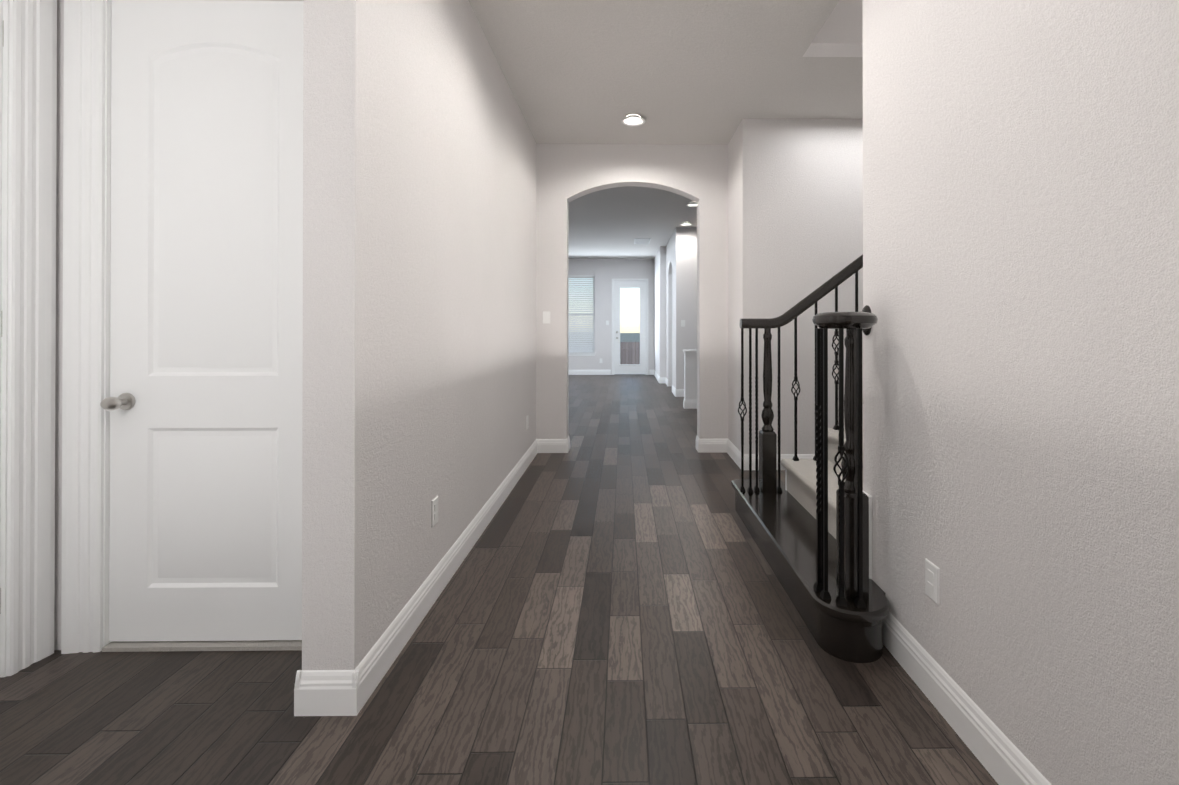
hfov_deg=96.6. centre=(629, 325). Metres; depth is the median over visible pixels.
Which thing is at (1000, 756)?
baseboard
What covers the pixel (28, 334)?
door frame
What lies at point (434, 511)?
electrical outlet
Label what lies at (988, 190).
wall
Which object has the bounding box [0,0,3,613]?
door
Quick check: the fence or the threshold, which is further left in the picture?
the threshold
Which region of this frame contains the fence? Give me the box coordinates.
[569,342,639,363]
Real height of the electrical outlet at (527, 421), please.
0.116 m
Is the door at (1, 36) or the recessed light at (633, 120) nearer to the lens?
the door at (1, 36)
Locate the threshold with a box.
[102,640,301,651]
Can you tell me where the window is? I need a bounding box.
[569,277,595,355]
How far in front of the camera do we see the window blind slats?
13.48 m
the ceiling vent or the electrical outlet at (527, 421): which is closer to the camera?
the electrical outlet at (527, 421)
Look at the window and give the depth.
13.52 m
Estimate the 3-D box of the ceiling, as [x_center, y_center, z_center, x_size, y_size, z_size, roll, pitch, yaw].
[-0.515,-3.142,5.348,9.680,2.780,16.523,0,0,-1]
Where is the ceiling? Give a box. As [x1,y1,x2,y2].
[469,0,862,258]
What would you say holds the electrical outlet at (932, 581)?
attached to the wall at (988, 190)
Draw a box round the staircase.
[731,254,889,662]
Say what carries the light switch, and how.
attached to the wall at (988, 190)
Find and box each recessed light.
[622,115,644,125]
[680,222,691,225]
[686,202,696,206]
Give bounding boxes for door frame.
[0,0,302,676]
[612,279,647,374]
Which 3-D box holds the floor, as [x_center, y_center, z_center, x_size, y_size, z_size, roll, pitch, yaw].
[-0.495,1.248,5.330,9.800,0.060,16.600,0,0,-1]
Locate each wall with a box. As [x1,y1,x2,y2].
[54,0,1178,784]
[683,350,696,399]
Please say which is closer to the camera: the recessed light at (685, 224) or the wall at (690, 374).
the wall at (690, 374)
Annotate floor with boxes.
[0,374,998,784]
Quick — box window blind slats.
[569,275,594,351]
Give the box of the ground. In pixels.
[580,333,639,341]
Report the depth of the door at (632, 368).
13.46 m
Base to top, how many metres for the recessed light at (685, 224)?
0.036 m
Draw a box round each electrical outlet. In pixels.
[431,496,437,527]
[526,415,528,429]
[925,558,939,604]
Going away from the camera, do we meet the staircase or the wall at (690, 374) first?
the staircase
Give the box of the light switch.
[543,311,549,322]
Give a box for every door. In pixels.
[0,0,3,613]
[100,0,302,640]
[614,281,645,373]
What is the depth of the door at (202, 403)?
1.98 m
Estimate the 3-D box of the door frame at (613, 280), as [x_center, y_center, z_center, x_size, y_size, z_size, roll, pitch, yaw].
[0.005,0.018,13.514,0.943,2.464,0.181,0,0,-1]
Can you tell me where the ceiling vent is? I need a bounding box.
[634,238,650,243]
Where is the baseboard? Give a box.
[294,370,1050,784]
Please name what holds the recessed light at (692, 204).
in the ceiling
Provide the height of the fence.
1.020 m
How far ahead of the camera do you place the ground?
84.22 m

